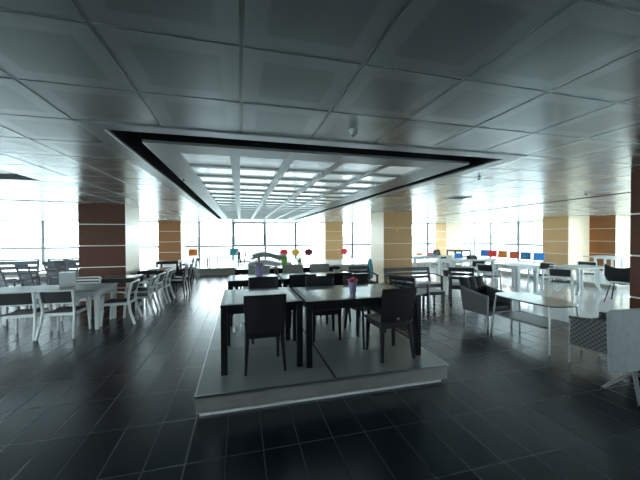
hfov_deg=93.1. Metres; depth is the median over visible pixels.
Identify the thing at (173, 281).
armchair
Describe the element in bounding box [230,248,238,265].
plastic chair
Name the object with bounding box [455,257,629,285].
trim
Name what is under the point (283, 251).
plastic chair
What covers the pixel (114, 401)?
floor
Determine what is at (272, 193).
ceiling light panel
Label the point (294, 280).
dining chair
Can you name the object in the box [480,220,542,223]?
wall
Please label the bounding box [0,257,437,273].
trim
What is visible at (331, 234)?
pillar
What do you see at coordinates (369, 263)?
parasol
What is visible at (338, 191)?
ceiling light panel
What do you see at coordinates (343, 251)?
plastic chair
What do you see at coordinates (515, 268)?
dining table
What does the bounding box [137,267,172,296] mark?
dining table
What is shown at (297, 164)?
ceiling light panel
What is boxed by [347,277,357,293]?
flower pot
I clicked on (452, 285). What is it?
chair
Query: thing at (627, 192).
ceiling track
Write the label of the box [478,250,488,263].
plastic chair
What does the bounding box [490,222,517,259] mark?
window
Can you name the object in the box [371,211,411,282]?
pillar
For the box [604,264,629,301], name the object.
shell chair
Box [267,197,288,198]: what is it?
ceiling light panel
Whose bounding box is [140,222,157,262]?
window
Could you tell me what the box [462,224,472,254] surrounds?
window
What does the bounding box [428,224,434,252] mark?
window
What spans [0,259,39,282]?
garden bench
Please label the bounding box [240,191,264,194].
ceiling light panel
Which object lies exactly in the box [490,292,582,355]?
garden table
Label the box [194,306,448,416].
display platform
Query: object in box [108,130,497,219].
trim
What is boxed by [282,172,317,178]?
ceiling light panel
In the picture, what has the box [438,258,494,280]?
dining table
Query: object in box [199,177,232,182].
ceiling light panel
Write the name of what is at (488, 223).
window
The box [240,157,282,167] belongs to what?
ceiling light panel
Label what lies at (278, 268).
dining table
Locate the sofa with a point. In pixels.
(432, 284)
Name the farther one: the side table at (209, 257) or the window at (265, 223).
the window at (265, 223)
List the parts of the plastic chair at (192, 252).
backrest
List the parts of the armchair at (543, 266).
leg, leg, backrest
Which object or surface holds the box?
on the dining table at (96, 290)
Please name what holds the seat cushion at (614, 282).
on the shell chair at (621, 276)
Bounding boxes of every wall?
[0,220,432,223]
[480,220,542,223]
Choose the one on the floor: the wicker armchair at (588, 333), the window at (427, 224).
the wicker armchair at (588, 333)
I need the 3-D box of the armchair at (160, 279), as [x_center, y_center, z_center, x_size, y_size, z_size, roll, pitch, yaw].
[-3.940,1.168,7.096,0.589,0.798,0.542,0,1,-13]
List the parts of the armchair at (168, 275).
leg, leg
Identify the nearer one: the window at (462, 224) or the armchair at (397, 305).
the armchair at (397, 305)
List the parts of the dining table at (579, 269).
leg, leg, leg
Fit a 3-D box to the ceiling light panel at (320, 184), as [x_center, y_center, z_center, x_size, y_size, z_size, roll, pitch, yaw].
[0.109,-0.892,4.809,0.462,0.012,0.510,0,1,-15]
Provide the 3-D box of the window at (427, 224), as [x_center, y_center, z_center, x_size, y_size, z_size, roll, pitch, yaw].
[6.273,0.074,19.840,1.770,2.260,0.060,0,1,-15]
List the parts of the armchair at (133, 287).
leg, leg, armrest, seat, seat frame, leg, backrest, leg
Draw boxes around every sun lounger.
[246,259,292,265]
[250,252,287,261]
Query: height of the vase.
0.260 m
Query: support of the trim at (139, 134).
attached to the trim at (131, 139)
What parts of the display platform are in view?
deck panel, deck panel, deck panel, deck panel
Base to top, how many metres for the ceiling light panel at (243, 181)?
0.012 m
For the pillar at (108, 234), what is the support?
on the floor
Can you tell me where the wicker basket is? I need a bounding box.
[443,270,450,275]
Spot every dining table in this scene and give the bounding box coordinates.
[0,283,117,329]
[97,274,143,311]
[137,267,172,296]
[156,260,181,280]
[220,287,302,375]
[228,274,280,326]
[235,266,274,288]
[275,264,333,274]
[278,271,360,316]
[292,283,420,367]
[412,255,452,271]
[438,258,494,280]
[446,249,470,254]
[493,263,538,291]
[549,265,608,294]
[583,255,629,276]
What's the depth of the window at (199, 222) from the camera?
16.65 m
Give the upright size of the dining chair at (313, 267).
0.836 m
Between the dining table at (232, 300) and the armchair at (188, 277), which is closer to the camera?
the dining table at (232, 300)
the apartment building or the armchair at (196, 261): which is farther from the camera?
the apartment building
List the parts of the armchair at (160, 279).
seat, seat frame, leg, backrest, leg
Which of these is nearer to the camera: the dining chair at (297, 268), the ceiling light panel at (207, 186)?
the ceiling light panel at (207, 186)
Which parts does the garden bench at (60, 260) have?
leg, rail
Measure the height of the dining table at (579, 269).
0.764 m
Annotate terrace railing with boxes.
[34,247,370,261]
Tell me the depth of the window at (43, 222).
14.71 m
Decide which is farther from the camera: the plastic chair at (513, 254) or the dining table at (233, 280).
the plastic chair at (513, 254)
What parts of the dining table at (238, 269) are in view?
frame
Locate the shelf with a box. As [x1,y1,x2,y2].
[500,311,568,328]
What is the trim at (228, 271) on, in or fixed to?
on the floor
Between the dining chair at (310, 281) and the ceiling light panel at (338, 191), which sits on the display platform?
the dining chair at (310, 281)
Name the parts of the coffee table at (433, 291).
leg, leg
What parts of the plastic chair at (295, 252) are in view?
backrest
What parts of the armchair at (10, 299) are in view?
backrest, frame, leg, seat frame, seat, leg, leg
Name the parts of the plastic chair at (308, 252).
backrest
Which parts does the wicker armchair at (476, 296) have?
panel, leg, panel, panel, leg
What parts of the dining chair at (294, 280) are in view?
backrest, frame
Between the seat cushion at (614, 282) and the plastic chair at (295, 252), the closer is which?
the seat cushion at (614, 282)
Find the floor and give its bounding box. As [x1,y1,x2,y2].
[0,267,639,479]
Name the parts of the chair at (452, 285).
leg, leg, seat, rail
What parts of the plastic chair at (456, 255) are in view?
backrest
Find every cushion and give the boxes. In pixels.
[458,276,486,294]
[489,300,508,310]
[609,281,629,284]
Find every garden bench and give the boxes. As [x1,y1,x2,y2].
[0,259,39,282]
[35,258,78,285]
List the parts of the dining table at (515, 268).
leg, leg, leg, leg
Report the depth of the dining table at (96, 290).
5.48 m
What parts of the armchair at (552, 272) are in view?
leg, seat, backrest, frame, seat frame, leg, leg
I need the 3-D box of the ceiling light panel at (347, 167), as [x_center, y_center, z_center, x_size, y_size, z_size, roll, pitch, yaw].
[0.417,-0.878,3.634,0.462,0.012,0.510,0,1,-15]
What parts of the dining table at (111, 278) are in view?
frame, leg, leg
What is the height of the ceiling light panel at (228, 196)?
0.012 m
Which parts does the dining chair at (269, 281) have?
backrest, frame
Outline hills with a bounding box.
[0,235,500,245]
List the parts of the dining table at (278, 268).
frame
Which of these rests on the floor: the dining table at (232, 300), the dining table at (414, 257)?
the dining table at (414, 257)
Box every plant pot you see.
[281,256,286,266]
[331,265,340,272]
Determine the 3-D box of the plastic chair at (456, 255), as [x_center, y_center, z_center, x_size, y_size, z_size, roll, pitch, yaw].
[6.586,1.033,14.427,0.390,0.785,0.451,0,1,25]
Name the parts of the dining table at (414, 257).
leg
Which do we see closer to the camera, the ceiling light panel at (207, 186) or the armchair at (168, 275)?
the ceiling light panel at (207, 186)
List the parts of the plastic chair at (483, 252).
backrest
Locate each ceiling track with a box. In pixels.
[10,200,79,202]
[415,192,630,218]
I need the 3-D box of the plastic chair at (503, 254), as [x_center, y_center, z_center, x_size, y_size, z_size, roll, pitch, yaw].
[8.182,0.887,13.687,0.451,0.785,0.390,-1,1,-43]
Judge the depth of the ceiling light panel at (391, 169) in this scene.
3.82 m
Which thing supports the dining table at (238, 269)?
on the display platform
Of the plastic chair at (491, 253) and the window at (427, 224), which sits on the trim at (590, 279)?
the plastic chair at (491, 253)
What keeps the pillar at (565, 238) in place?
on the trim at (590, 279)
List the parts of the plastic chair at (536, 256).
backrest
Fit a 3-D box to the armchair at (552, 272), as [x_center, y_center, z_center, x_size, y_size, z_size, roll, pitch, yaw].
[6.316,1.117,7.954,0.542,0.798,0.589,0,1,43]
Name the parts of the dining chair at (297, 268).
frame, backrest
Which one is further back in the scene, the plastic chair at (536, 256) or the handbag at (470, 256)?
the plastic chair at (536, 256)
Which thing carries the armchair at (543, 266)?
on the floor
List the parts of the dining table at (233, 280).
leg, frame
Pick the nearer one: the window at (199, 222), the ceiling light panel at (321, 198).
the ceiling light panel at (321, 198)
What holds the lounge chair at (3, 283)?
on the floor
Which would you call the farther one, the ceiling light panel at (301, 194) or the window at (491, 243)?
the window at (491, 243)
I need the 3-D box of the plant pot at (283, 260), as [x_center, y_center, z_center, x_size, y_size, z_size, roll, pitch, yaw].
[-0.835,0.497,7.078,0.170,0.242,0.164,0,1,-15]
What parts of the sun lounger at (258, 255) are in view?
mattress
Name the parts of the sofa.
leg, rail, seat, seat frame, leg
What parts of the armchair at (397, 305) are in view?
leg, armrest, leg, seat frame, seat, leg, frame, backrest, leg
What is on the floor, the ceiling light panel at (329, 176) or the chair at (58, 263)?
the chair at (58, 263)
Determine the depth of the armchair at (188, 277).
8.97 m
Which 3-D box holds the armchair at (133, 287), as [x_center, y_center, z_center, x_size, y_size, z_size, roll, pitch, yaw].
[-3.823,1.184,5.858,0.589,0.798,0.542,0,1,-17]
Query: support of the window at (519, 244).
in the wall
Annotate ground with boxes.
[0,242,542,264]
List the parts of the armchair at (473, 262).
backrest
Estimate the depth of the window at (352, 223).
18.71 m
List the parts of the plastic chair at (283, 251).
backrest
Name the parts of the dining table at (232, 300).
leg, leg, frame, leg, leg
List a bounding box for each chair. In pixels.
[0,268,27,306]
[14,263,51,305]
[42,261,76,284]
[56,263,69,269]
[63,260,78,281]
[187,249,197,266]
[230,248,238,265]
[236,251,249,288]
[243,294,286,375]
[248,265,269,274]
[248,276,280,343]
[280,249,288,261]
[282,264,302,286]
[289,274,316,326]
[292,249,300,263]
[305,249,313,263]
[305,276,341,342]
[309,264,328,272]
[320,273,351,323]
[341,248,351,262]
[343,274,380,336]
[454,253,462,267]
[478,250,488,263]
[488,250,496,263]
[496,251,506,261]
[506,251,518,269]
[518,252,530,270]
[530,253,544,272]
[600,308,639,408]
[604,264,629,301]
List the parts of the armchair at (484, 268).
backrest, leg, leg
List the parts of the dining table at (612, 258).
leg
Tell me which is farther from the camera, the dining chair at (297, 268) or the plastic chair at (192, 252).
the plastic chair at (192, 252)
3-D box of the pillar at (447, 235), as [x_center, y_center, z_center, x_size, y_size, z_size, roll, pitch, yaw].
[8.317,0.055,19.652,1.150,2.287,1.100,0,1,-15]
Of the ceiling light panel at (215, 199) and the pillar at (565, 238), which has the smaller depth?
the ceiling light panel at (215, 199)
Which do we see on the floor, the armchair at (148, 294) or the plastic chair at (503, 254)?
the armchair at (148, 294)
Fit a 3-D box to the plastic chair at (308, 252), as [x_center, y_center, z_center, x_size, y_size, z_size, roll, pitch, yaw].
[-0.516,0.794,14.779,0.390,0.709,0.424,0,1,-15]
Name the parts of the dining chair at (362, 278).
leg, backrest, frame, leg, seat frame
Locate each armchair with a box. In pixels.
[0,291,52,340]
[34,289,90,340]
[60,276,103,320]
[100,279,142,326]
[123,275,158,317]
[135,272,167,309]
[145,269,174,303]
[166,264,188,297]
[172,262,192,292]
[178,257,194,279]
[183,257,199,277]
[348,265,378,283]
[361,287,416,362]
[389,275,429,315]
[429,256,446,272]
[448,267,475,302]
[458,276,512,329]
[463,260,486,283]
[476,263,501,289]
[527,262,556,289]
[546,267,573,300]
[568,312,626,381]
[576,261,599,285]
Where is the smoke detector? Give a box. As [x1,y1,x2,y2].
[348,128,357,136]
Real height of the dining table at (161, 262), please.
0.730 m
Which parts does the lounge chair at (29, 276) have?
rail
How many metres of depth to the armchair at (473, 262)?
10.31 m
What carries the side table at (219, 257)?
on the trim at (358, 260)
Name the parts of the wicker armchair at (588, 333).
leg, panel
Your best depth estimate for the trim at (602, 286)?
9.69 m
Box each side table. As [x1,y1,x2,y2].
[209,257,218,267]
[219,257,228,266]
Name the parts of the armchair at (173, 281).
seat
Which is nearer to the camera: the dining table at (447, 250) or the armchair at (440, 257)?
the armchair at (440, 257)
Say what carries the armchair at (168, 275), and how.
on the floor
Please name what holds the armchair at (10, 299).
on the floor
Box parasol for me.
[367,257,372,278]
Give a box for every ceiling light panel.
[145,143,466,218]
[183,153,230,164]
[192,167,231,175]
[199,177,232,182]
[205,185,233,188]
[208,190,234,193]
[212,195,234,197]
[215,199,235,200]
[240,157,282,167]
[240,170,275,176]
[240,179,271,184]
[240,186,267,189]
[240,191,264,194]
[240,196,262,197]
[265,200,283,201]
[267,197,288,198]
[270,192,293,195]
[274,187,299,190]
[277,181,307,185]
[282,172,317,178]
[289,160,332,169]
[294,197,313,199]
[298,193,320,195]
[305,188,330,191]
[313,182,342,186]
[319,198,336,199]
[321,174,355,180]
[325,194,346,196]
[334,163,377,171]
[334,190,359,192]
[345,184,373,187]
[359,176,393,181]
[376,166,417,173]
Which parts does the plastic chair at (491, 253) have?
backrest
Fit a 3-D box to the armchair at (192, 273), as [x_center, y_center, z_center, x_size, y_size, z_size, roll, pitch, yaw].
[-5.050,1.088,11.510,0.536,0.844,0.527,0,1,-15]
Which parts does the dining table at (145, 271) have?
frame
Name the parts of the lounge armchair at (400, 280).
rail, leg, seat, leg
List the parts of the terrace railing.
rail, rail, rail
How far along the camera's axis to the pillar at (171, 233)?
14.98 m
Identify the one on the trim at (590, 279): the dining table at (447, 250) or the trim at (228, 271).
the dining table at (447, 250)
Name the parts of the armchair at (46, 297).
leg, frame, backrest, leg, seat, seat frame, leg, armrest, leg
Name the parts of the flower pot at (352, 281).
pot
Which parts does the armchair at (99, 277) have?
frame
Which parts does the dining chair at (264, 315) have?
leg, seat, seat frame, backrest, frame, leg, leg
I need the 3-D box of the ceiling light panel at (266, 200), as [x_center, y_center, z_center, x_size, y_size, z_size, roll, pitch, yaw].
[-1.040,-0.917,7.017,0.462,0.012,0.510,0,1,-15]
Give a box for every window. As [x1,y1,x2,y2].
[0,221,42,265]
[42,221,78,263]
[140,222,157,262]
[185,222,198,260]
[199,222,232,260]
[233,223,264,259]
[265,223,295,259]
[296,223,319,258]
[343,223,351,257]
[352,223,370,257]
[412,224,427,252]
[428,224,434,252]
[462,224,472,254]
[474,223,490,254]
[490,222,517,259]
[518,221,541,261]
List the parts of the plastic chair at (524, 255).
backrest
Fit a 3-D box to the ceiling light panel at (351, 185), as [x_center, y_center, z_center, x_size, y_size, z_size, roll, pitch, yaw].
[0.643,-0.896,4.948,0.462,0.012,0.510,0,1,-15]
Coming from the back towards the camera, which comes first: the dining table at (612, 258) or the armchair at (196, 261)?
the armchair at (196, 261)
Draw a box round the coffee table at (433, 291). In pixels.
[417,288,445,308]
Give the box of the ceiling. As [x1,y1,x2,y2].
[0,0,639,223]
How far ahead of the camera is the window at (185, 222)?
16.43 m
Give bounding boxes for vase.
[254,262,263,276]
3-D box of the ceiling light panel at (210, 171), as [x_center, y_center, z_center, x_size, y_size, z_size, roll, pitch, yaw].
[-1.337,-0.873,3.802,0.462,0.012,0.510,0,1,-15]
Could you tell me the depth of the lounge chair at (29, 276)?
7.27 m
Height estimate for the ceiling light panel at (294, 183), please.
0.012 m
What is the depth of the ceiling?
1.67 m
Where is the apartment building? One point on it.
(530, 232)
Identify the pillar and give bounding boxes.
[78,203,139,305]
[158,220,184,262]
[320,222,342,259]
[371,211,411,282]
[435,223,461,257]
[542,216,589,270]
[589,215,630,270]
[629,170,639,308]
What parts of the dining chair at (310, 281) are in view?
leg, backrest, frame, seat, seat frame, leg, leg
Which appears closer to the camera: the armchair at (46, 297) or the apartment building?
the armchair at (46, 297)
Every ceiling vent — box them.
[0,174,35,179]
[445,196,471,198]
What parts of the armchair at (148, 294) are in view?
leg, seat, seat frame, leg, leg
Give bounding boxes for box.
[59,271,75,286]
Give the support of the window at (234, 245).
in the wall
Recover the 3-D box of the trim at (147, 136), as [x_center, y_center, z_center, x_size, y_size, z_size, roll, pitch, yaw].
[-1.360,-1.012,8.473,3.268,0.170,11.385,0,1,-15]
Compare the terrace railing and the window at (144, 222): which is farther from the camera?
the terrace railing
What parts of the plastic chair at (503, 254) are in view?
backrest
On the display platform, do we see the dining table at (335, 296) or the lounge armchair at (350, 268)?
the dining table at (335, 296)
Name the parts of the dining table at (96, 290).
leg, leg, leg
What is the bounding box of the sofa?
[383,267,443,299]
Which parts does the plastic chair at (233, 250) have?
backrest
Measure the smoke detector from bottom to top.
0.051 m
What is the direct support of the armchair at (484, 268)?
on the floor
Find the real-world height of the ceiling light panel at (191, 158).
0.012 m
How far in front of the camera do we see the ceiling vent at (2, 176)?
4.03 m
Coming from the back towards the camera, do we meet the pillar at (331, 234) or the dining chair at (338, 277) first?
the pillar at (331, 234)
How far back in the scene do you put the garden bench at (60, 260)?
9.53 m
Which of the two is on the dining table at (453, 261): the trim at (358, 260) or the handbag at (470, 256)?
the handbag at (470, 256)
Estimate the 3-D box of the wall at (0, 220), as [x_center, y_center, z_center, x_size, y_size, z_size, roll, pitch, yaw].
[-2.494,-1.262,17.573,27.100,0.540,0.150,0,1,-15]
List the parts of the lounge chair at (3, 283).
rail, armrest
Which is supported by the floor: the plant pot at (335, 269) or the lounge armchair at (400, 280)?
the lounge armchair at (400, 280)
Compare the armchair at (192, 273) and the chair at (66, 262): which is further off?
the armchair at (192, 273)
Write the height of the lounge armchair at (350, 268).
0.804 m
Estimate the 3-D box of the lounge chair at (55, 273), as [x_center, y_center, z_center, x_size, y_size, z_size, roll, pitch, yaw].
[-6.867,1.052,8.010,0.391,1.030,0.590,0,1,10]
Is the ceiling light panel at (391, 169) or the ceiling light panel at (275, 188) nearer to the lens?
the ceiling light panel at (391, 169)
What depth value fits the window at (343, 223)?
18.67 m
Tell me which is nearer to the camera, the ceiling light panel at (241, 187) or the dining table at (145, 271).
the ceiling light panel at (241, 187)
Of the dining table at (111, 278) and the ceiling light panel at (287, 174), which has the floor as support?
the dining table at (111, 278)
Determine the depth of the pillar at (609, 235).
12.36 m
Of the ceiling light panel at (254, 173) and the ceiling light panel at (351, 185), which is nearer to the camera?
the ceiling light panel at (254, 173)
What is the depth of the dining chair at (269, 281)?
4.51 m
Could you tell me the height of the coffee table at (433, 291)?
0.385 m
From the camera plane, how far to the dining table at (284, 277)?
5.58 m
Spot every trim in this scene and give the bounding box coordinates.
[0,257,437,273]
[0,262,448,280]
[74,119,524,219]
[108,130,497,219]
[134,132,141,139]
[142,132,468,161]
[142,139,468,215]
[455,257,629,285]
[455,265,629,290]
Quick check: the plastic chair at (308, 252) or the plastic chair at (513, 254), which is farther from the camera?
the plastic chair at (308, 252)
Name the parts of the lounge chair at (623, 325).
leg, leg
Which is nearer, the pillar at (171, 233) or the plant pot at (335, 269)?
the plant pot at (335, 269)
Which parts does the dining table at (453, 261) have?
leg, leg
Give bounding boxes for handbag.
[433,247,440,254]
[466,254,476,258]
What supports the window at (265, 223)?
in the wall
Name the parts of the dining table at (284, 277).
frame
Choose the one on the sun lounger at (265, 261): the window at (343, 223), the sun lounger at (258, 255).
the sun lounger at (258, 255)
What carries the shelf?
attached to the garden table at (539, 321)
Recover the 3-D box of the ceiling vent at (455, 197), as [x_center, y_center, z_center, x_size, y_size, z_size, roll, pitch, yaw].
[2.920,-0.888,6.389,0.400,0.013,0.340,0,1,-15]
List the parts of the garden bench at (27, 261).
rail, leg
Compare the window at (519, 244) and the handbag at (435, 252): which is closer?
the handbag at (435, 252)
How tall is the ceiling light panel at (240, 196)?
0.012 m
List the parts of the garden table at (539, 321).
leg, leg, shelf frame, leg, leg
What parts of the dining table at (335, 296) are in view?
leg, leg, frame, leg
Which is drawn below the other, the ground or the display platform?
the display platform
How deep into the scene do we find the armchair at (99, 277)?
6.42 m
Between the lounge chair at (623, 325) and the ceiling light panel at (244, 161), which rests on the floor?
the lounge chair at (623, 325)
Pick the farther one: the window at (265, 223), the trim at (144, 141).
the window at (265, 223)
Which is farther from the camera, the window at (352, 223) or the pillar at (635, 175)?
the window at (352, 223)
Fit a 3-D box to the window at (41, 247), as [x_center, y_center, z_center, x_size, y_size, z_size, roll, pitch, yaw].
[-14.491,0.161,14.400,2.220,2.130,0.060,0,1,-15]
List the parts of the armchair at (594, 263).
backrest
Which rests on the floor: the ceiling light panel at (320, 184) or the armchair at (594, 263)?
the armchair at (594, 263)
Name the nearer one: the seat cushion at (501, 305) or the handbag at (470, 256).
the seat cushion at (501, 305)
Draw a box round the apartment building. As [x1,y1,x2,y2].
[501,221,542,243]
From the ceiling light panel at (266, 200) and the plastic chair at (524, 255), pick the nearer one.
the ceiling light panel at (266, 200)
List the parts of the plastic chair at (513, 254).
backrest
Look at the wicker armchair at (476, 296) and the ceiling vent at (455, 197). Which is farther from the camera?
the ceiling vent at (455, 197)
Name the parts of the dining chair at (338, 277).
backrest, frame, leg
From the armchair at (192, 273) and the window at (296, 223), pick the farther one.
the window at (296, 223)

